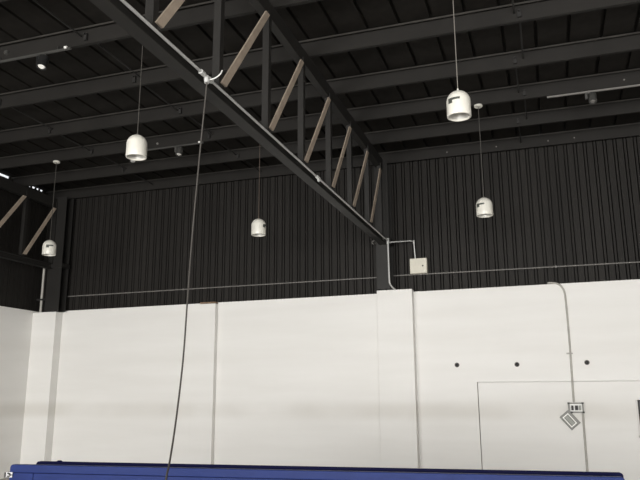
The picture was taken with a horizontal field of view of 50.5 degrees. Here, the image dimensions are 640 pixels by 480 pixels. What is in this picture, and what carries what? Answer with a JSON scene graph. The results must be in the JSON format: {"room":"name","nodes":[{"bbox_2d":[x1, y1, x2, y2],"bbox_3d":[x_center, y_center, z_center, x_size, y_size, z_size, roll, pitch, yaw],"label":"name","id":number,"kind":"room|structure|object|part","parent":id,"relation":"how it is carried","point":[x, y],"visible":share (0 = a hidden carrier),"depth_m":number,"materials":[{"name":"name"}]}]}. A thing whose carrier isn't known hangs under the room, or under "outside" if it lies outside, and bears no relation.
{"room":"warehouse","nodes":[
{"label":"warehouse","id":0,"kind":"room"},
{"bbox_2d":[0,176,48,478],"bbox_3d":[-9.651,-0.099,5.878,0.220,6.262,20.700,-4,-13,18],"label":"wall","id":1,"kind":"structure","parent":0,"point":[15,324],"depth_m":14.59,"materials":[{"name":"white paint"}]},
{"bbox_2d":[0,0,639,191],"bbox_3d":[-1.911,-3.950,3.967,16.290,0.268,20.900,-4,-13,18],"label":"ceiling","id":2,"kind":"structure","parent":0,"point":[19,19],"depth_m":10.06,"materials":[{"name":"black metal"}]},
{"bbox_2d":[42,136,639,479],"bbox_3d":[1.325,1.394,12.861,16.450,6.296,0.220,-4,-13,18],"label":"wall","id":3,"kind":"structure","parent":0,"point":[297,379],"depth_m":12.89,"materials":[{"name":"white paint"}]},
{"bbox_2d":[20,312,62,463],"bbox_3d":[-6.053,3.307,14.730,0.620,3.455,0.225,-4,-13,18],"label":"pilaster","id":4,"kind":"object","parent":3,"relation":"attached to","point":[41,390],"depth_m":14.64,"materials":[{"name":"white paint"}]},
{"bbox_2d":[44,196,73,311],"bbox_3d":[-5.844,0.311,15.202,0.410,2.593,0.252,-4,-13,18],"label":"steel column","id":5,"kind":"structure","parent":4,"relation":"on","point":[57,277],"depth_m":15.12,"materials":[{"name":"black metal"}]},
{"bbox_2d":[0,176,57,268],"bbox_3d":[-8.258,-1.679,8.619,0.136,1.755,14.408,-4,-13,18],"label":"roof truss","id":6,"kind":"object","parent":5,"relation":"attached to","point":[27,194],"visible":0.98,"depth_m":14.39,"materials":[{"name":"black paint"}]},
{"bbox_2d":[37,268,44,311],"bbox_3d":[-6.167,1.090,15.076,0.220,1.020,0.070,-4,-13,18],"label":"downpipe","id":7,"kind":"object","parent":5,"relation":"attached to","point":[41,299],"visible":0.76,"depth_m":15.04,"materials":[{"name":"grey metal"}]},
{"bbox_3d":[-5.842,0.597,15.138,0.410,0.100,0.252,-4,-13,18],"label":"bracket plate","id":8,"kind":"part","parent":5,"relation":"part of","materials":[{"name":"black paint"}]},
{"bbox_2d":[188,303,217,463],"bbox_3d":[-2.334,3.018,13.570,0.492,3.475,0.125,-4,-13,18],"label":"pilaster","id":9,"kind":"object","parent":3,"relation":"attached to","point":[205,323],"depth_m":13.53,"materials":[{"name":"white paint"}]},
{"bbox_2d":[200,302,217,303],"bbox_3d":[-2.278,1.299,13.934,0.348,0.036,0.115,-4,-13,18],"label":"strip","id":10,"kind":"object","parent":9,"relation":"on","point":[200,302],"visible":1,"depth_m":13.88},
{"bbox_2d":[67,277,376,296],"bbox_3d":[-2.258,0.990,14.050,7.120,0.048,0.030,-4,-13,18],"label":"wall rail","id":11,"kind":"object","parent":3,"relation":"attached to","point":[366,277],"visible":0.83,"depth_m":13.91,"materials":[{"name":"grey metal"}]},
{"bbox_2d":[377,289,419,467],"bbox_3d":[1.417,2.678,12.327,0.665,3.555,0.180,-4,-13,18],"label":"pilaster","id":12,"kind":"object","parent":3,"relation":"attached to","point":[398,404],"depth_m":12.27,"materials":[{"name":"white paint"}]},
{"bbox_2d":[374,160,393,289],"bbox_3d":[1.217,-0.284,12.940,0.295,2.493,0.312,-4,-13,18],"label":"steel column","id":13,"kind":"structure","parent":12,"relation":"on","point":[381,250],"depth_m":12.83,"materials":[{"name":"black metal"}]},
{"bbox_2d":[89,0,385,244],"bbox_3d":[-1.106,-2.282,6.264,0.136,1.830,14.350,-4,-13,18],"label":"roof truss","id":14,"kind":"object","parent":13,"relation":"attached to","point":[270,20],"visible":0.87,"depth_m":7.80,"materials":[{"name":"black metal"}]},
{"bbox_2d":[0,0,321,59],"bbox_3d":[-0.585,-2.847,8.026,16.050,0.212,0.114,-4,-13,18],"label":"purlin","id":15,"kind":"object","parent":14,"relation":"on","point":[199,13],"visible":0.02,"depth_m":8.71,"materials":[{"name":"grey paint"}]},
{"bbox_2d":[0,46,71,62],"bbox_3d":[-3.875,-2.464,9.003,1.350,0.073,0.045,-4,-13,18],"label":"track","id":16,"kind":"object","parent":15,"relation":"hanging from","point":[65,48],"visible":1,"depth_m":8.95,"materials":[{"name":"grey metal"}]},
{"bbox_2d":[36,54,49,70],"bbox_3d":[-3.650,-2.332,8.881,0.182,0.206,0.168,-4,-13,18],"label":"spotlight","id":17,"kind":"object","parent":16,"relation":"attached to","point":[42,61],"visible":1,"depth_m":8.84,"materials":[{"name":"black metal"}]},
{"bbox_2d":[126,45,146,160],"bbox_3d":[-2.215,-1.806,8.339,0.246,1.667,0.247,-4,-13,18],"label":"pendant lamp","id":18,"kind":"object","parent":15,"relation":"hanging from","point":[136,145],"visible":0.91,"depth_m":8.11,"materials":[{"name":"white metal"}]},
{"bbox_3d":[-2.212,-1.132,8.187,0.246,0.285,0.246,-4,-13,18],"label":"lamp shade","id":19,"kind":"part","parent":18,"relation":"part of","materials":[{"name":"white ceramic"}]},
{"bbox_3d":[-2.216,-1.955,8.372,0.009,1.362,0.008,-4,-13,18],"label":"cord","id":20,"kind":"part","parent":18,"relation":"part of","materials":[{"name":"grey plastic"}]},
{"bbox_2d":[446,1,470,121],"bbox_3d":[1.426,-2.084,7.148,0.246,1.682,0.247,-4,-13,18],"label":"pendant lamp","id":21,"kind":"object","parent":15,"relation":"hanging from","point":[458,103],"visible":1,"depth_m":6.91,"materials":[{"name":"white metal"}]},
{"bbox_3d":[1.426,-2.233,7.182,0.009,1.377,0.008,-4,-13,18],"label":"cord","id":22,"kind":"part","parent":21,"relation":"part of","materials":[{"name":"grey plastic"}]},
{"bbox_3d":[1.430,-1.403,6.996,0.246,0.285,0.246,-4,-13,18],"label":"lamp shade","id":23,"kind":"part","parent":21,"relation":"part of","materials":[{"name":"white ceramic"}]},
{"bbox_2d":[120,0,395,289],"bbox_3d":[-0.881,-1.001,6.109,0.182,0.954,14.334,-4,-13,18],"label":"conduit pipe","id":24,"kind":"object","parent":14,"relation":"attached to","point":[207,79],"visible":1,"depth_m":6.44,"materials":[{"name":"grey metal"}]},
{"bbox_2d":[165,83,207,479],"bbox_3d":[-1.009,0.602,4.920,0.089,4.351,1.223,0,-13,-2],"label":"hanging cable","id":25,"kind":"object","parent":24,"relation":"hanging from","point":[169,462],"visible":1,"depth_m":5.43,"materials":[{"name":"black rubber"}]},
{"bbox_2d":[0,0,639,109],"bbox_3d":[-0.190,-2.579,9.171,16.050,0.212,0.114,-4,-13,18],"label":"purlin","id":26,"kind":"object","parent":14,"relation":"on","point":[532,10],"visible":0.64,"depth_m":8.96,"materials":[{"name":"grey paint"}]},
{"bbox_2d":[83,32,139,76],"bbox_3d":[-2.840,-2.509,9.388,0.040,0.097,1.365,-4,-13,18],"label":"rod","id":27,"kind":"object","parent":26,"relation":"attached to","point":[86,33],"visible":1,"depth_m":9.25,"materials":[{"name":"black metal"}]},
{"bbox_3d":[-3.041,-2.639,8.804,0.040,0.097,0.034,-4,-13,18],"label":"washer plate","id":28,"kind":"part","parent":27,"relation":"part of","materials":[{"name":"black metal"}]},
{"bbox_2d":[132,76,177,110],"bbox_3d":[-2.536,-2.239,10.546,0.040,0.097,1.335,-4,-13,18],"label":"rod","id":29,"kind":"object","parent":26,"relation":"attached to","point":[134,77],"visible":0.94,"depth_m":10.46,"materials":[{"name":"black metal"}]},
{"bbox_2d":[517,9,523,58],"bbox_3d":[2.631,-2.643,8.861,0.040,0.097,1.335,-4,-13,18],"label":"rod","id":30,"kind":"object","parent":26,"relation":"attached to","point":[518,10],"visible":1,"depth_m":8.73,"materials":[{"name":"black metal"}]},
{"bbox_2d":[0,31,639,143],"bbox_3d":[0.195,-2.318,10.288,16.050,0.212,0.114,-4,-13,18],"label":"purlin","id":31,"kind":"object","parent":14,"relation":"on","point":[622,43],"visible":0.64,"depth_m":10.08,"materials":[{"name":"grey paint"}]},
{"bbox_2d":[0,99,52,129],"bbox_3d":[-4.878,-2.055,11.310,0.040,0.097,1.335,-4,-13,18],"label":"rod","id":32,"kind":"object","parent":31,"relation":"attached to","point":[0,99],"visible":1,"depth_m":11.33,"materials":[{"name":"black metal"}]},
{"bbox_3d":[-4.878,-2.074,11.315,0.022,0.031,1.335,-4,-13,18],"label":"rod","id":33,"kind":"part","parent":32,"relation":"part of","materials":[{"name":"black metal"}]},
{"bbox_2d":[513,56,518,92],"bbox_3d":[2.896,-2.385,9.966,0.040,0.097,1.235,-4,-13,18],"label":"rod","id":34,"kind":"object","parent":31,"relation":"attached to","point":[514,57],"visible":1,"depth_m":9.81,"materials":[{"name":"black metal"}]},
{"bbox_2d":[0,68,639,168],"bbox_3d":[0.548,-2.079,11.312,16.050,0.212,0.114,-4,-13,18],"label":"purlin","id":35,"kind":"object","parent":14,"relation":"on","point":[631,76],"visible":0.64,"depth_m":11.21,"materials":[{"name":"grey paint"}]},
{"bbox_2d":[42,160,59,255],"bbox_3d":[-5.105,-0.623,12.953,0.246,1.854,0.246,-4,-13,18],"label":"pendant lamp","id":36,"kind":"object","parent":35,"relation":"hanging from","point":[49,246],"visible":1,"depth_m":12.71,"materials":[{"name":"white metal"}]},
{"bbox_3d":[-5.101,0.142,12.781,0.246,0.285,0.246,-4,-13,18],"label":"lamp shade","id":37,"kind":"part","parent":36,"relation":"part of","materials":[{"name":"white ceramic"}]},
{"bbox_3d":[-5.106,-0.772,12.986,0.009,1.549,0.008,-4,-13,18],"label":"cord","id":38,"kind":"part","parent":36,"relation":"part of","materials":[{"name":"grey plastic"}]},
{"bbox_2d":[47,128,89,150],"bbox_3d":[-4.556,-1.802,12.397,0.040,0.097,1.235,-4,-13,18],"label":"rod","id":39,"kind":"object","parent":35,"relation":"attached to","point":[49,129],"visible":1,"depth_m":12.33,"materials":[{"name":"black metal"}]},
{"bbox_2d":[147,141,203,150],"bbox_3d":[-2.635,-1.710,12.299,1.150,0.048,0.045,-4,-13,18],"label":"track","id":40,"kind":"object","parent":35,"relation":"hanging from","point":[194,143],"visible":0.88,"depth_m":12.29,"materials":[{"name":"grey metal"}]},
{"bbox_2d":[174,146,182,155],"bbox_3d":[-2.558,-1.607,12.237,0.158,0.182,0.145,-4,-13,18],"label":"spotlight","id":41,"kind":"object","parent":40,"relation":"hanging from","point":[178,150],"visible":1,"depth_m":12.20,"materials":[{"name":"grey metal"}]},
{"bbox_2d":[178,108,212,134],"bbox_3d":[-2.101,-1.994,11.596,0.040,0.097,1.235,-4,-13,18],"label":"rod","id":42,"kind":"object","parent":35,"relation":"attached to","point":[180,109],"visible":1,"depth_m":11.50,"materials":[{"name":"black metal"}]},
{"bbox_2d":[207,133,235,154],"bbox_3d":[-1.806,-1.751,12.635,0.040,0.097,1.225,-4,-13,18],"label":"rod","id":43,"kind":"object","parent":35,"relation":"attached to","point":[208,136],"visible":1,"depth_m":12.59,"materials":[{"name":"black metal"}]},
{"bbox_2d":[251,153,265,236],"bbox_3d":[-1.041,-0.964,11.632,0.247,1.808,0.246,-4,-13,18],"label":"pendant lamp","id":44,"kind":"object","parent":35,"relation":"hanging from","point":[258,226],"visible":0.93,"depth_m":11.38,"materials":[{"name":"white ceramic"}]},
{"bbox_3d":[-1.038,-0.221,11.466,0.246,0.285,0.246,-4,-13,18],"label":"lamp shade","id":45,"kind":"part","parent":44,"relation":"part of","materials":[{"name":"white ceramic"}]},
{"bbox_3d":[-1.043,-1.113,11.666,0.009,1.503,0.008,-4,-13,18],"label":"cord","id":46,"kind":"part","parent":44,"relation":"part of","materials":[{"name":"grey plastic"}]},
{"bbox_2d":[474,104,492,217],"bbox_3d":[2.495,-1.246,10.479,0.246,1.799,0.247,-4,-13,18],"label":"pendant lamp","id":47,"kind":"object","parent":35,"relation":"hanging from","point":[484,207],"visible":1,"depth_m":10.24,"materials":[{"name":"white ceramic"}]},
{"bbox_3d":[2.494,-1.394,10.513,0.009,1.494,0.008,-4,-13,18],"label":"cord","id":48,"kind":"part","parent":47,"relation":"part of","materials":[{"name":"grey plastic"}]},
{"bbox_3d":[2.499,-0.507,10.314,0.246,0.285,0.246,-4,-13,18],"label":"lamp shade","id":49,"kind":"part","parent":47,"relation":"part of","materials":[{"name":"white ceramic"}]},
{"bbox_2d":[523,89,526,118],"bbox_3d":[3.323,-2.153,10.961,0.040,0.097,1.225,-4,-13,18],"label":"rod","id":50,"kind":"object","parent":35,"relation":"attached to","point":[524,92],"visible":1,"depth_m":10.82,"materials":[{"name":"black metal"}]},
{"bbox_2d":[547,84,639,97],"bbox_3d":[5.043,-2.308,9.793,3.354,0.049,0.045,-4,-13,18],"label":"track","id":51,"kind":"object","parent":35,"relation":"hanging from","point":[636,85],"visible":1,"depth_m":10.10,"materials":[{"name":"grey metal"}]},
{"bbox_2d":[585,92,596,103],"bbox_3d":[4.031,-2.119,10.087,0.158,0.182,0.145,-4,-13,18],"label":"spotlight","id":52,"kind":"object","parent":51,"relation":"hanging from","point":[591,96],"visible":1,"depth_m":10.05,"materials":[{"name":"grey metal"}]},
{"bbox_2d":[11,98,639,186],"bbox_3d":[0.898,-1.842,12.328,16.050,0.212,0.114,-4,-13,18],"label":"purlin","id":53,"kind":"object","parent":14,"relation":"on","point":[627,106],"visible":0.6,"depth_m":12.25,"materials":[{"name":"grey paint"}]},
{"bbox_2d":[90,149,126,168],"bbox_3d":[-4.157,-1.567,13.402,0.040,0.097,1.225,-4,-13,18],"label":"rod","id":54,"kind":"object","parent":53,"relation":"attached to","point":[91,150],"visible":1,"depth_m":13.34,"materials":[{"name":"black metal"}]},
{"bbox_2d":[517,118,521,142],"bbox_3d":[3.540,-1.905,12.020,0.040,0.097,1.225,-4,-13,18],"label":"rod","id":55,"kind":"object","parent":53,"relation":"attached to","point":[518,122],"visible":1,"depth_m":11.91,"materials":[{"name":"black metal"}]},
{"bbox_2d":[46,122,639,198],"bbox_3d":[1.248,-1.604,13.344,16.050,0.212,0.114,-4,-13,18],"label":"purlin","id":56,"kind":"object","parent":13,"relation":"on","point":[632,129],"visible":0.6,"depth_m":13.28,"materials":[{"name":"grey paint"}]},
{"bbox_2d":[121,167,152,184],"bbox_3d":[-3.864,-1.325,14.436,0.040,0.097,1.225,-4,-13,18],"label":"rod","id":57,"kind":"object","parent":56,"relation":"attached to","point":[121,167],"visible":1,"depth_m":14.44,"materials":[{"name":"black metal"}]},
{"bbox_2d":[236,153,260,171],"bbox_3d":[-1.409,-1.518,13.635,0.040,0.097,1.225,-4,-13,18],"label":"rod","id":58,"kind":"object","parent":56,"relation":"attached to","point":[236,153],"visible":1,"depth_m":13.53,"materials":[{"name":"black metal"}]},
{"bbox_3d":[1.219,0.051,12.865,0.295,0.100,0.312,-4,-13,18],"label":"bracket plate","id":59,"kind":"part","parent":13,"relation":"part of","materials":[{"name":"black paint"}]},
{"bbox_2d":[410,258,427,274],"bbox_3d":[1.848,0.491,12.680,0.318,0.288,0.154,-4,-13,18],"label":"electrical box","id":60,"kind":"object","parent":3,"relation":"attached to","point":[417,265],"visible":1,"depth_m":12.62,"materials":[{"name":"beige paint"}]},
{"bbox_2d":[389,240,415,257],"bbox_3d":[1.544,0.169,12.685,0.550,0.370,0.065,4,-13,-17],"label":"pipe","id":61,"kind":"object","parent":60,"relation":"attached to","point":[413,241],"visible":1,"depth_m":12.74,"materials":[{"name":"grey metal"}]},
{"bbox_2d":[394,261,639,275],"bbox_3d":[5.122,0.397,11.645,7.850,0.048,0.030,-4,-13,18],"label":"wall rail","id":62,"kind":"object","parent":3,"relation":"attached to","point":[634,261],"visible":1,"depth_m":12.10,"materials":[{"name":"grey metal"}]},
{"bbox_2d":[547,282,574,401],"bbox_3d":[4.163,1.733,11.670,0.319,2.061,0.046,-4,-13,18],"label":"conduit","id":63,"kind":"object","parent":3,"relation":"attached to","point":[560,285],"visible":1,"depth_m":11.64,"materials":[{"name":"grey metal"}]},
{"bbox_2d":[567,402,584,412],"bbox_3d":[4.293,2.813,11.370,0.258,0.178,0.066,-4,-13,18],"label":"outlet box","id":64,"kind":"object","parent":3,"relation":"attached to","point":[572,407],"visible":1,"depth_m":11.37,"materials":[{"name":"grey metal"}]},
{"bbox_2d":[560,410,580,429],"bbox_3d":[4.194,3.019,11.369,0.324,0.334,0.024,-4,-13,18],"label":"outlet cover","id":65,"kind":"object","parent":64,"relation":"hanging from","point":[569,419],"visible":1,"depth_m":11.36,"materials":[{"name":"grey metal"}]},
{"bbox_3d":[4.187,3.022,11.362,0.118,0.210,0.008,-43,-22,6],"label":"gasket frame","id":66,"kind":"part","parent":65,"relation":"part of","materials":[{"name":"white plastic"}]},
{"bbox_3d":[4.302,2.817,11.393,0.194,0.124,0.012,-4,-13,18],"label":"plate","id":67,"kind":"part","parent":64,"relation":"part of","materials":[{"name":"white plastic"}]},
{"bbox_2d":[582,413,588,471],"bbox_3d":[4.391,3.538,11.189,0.045,1.330,0.035,-4,-13,18],"label":"conduit","id":68,"kind":"object","parent":3,"relation":"attached to","point":[583,420],"visible":1,"depth_m":11.22,"materials":[{"name":"grey metal"}]},
{"bbox_2d":[635,400,639,437],"bbox_3d":[5.698,2.890,10.953,1.060,0.598,0.112,-4,-13,18],"label":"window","id":69,"kind":"structure","parent":3,"relation":"in","point":[637,402],"depth_m":11.10,"materials":[{"name":"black glass"}]},
{"bbox_3d":[-1.954,2.429,2.562,16.650,0.200,21.100,-4,-13,18],"label":"floor","id":70,"kind":"structure","parent":0,"visible":0},
{"bbox_2d":[4,460,624,479],"bbox_3d":[-0.202,2.115,4.429,4.217,1.214,0.629,-3,-13,13],"label":"folding table","id":71,"kind":"object","parent":70,"relation":"on","point":[42,470],"visible":1,"depth_m":4.55,"materials":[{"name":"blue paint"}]},
{"bbox_3d":[-0.212,2.016,4.369,4.130,0.920,0.022,-3,-13,13],"label":"frame","id":72,"kind":"part","parent":71,"relation":"part of","materials":[{"name":"blue paint"}]},
{"bbox_3d":[-0.953,-3.097,6.955,16.050,0.212,0.114,-4,-13,18],"label":"purlin","id":73,"kind":"object","parent":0,"visible":0},
{"bbox_2d":[33,0,82,36],"bbox_3d":[-3.298,-2.763,8.305,0.040,0.097,1.285,-4,-13,18],"label":"rod","id":74,"kind":"object","parent":73,"relation":"attached to","point":[38,3],"visible":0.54,"depth_m":8.41,"materials":[{"name":"black dark painted steel"}]}
]}

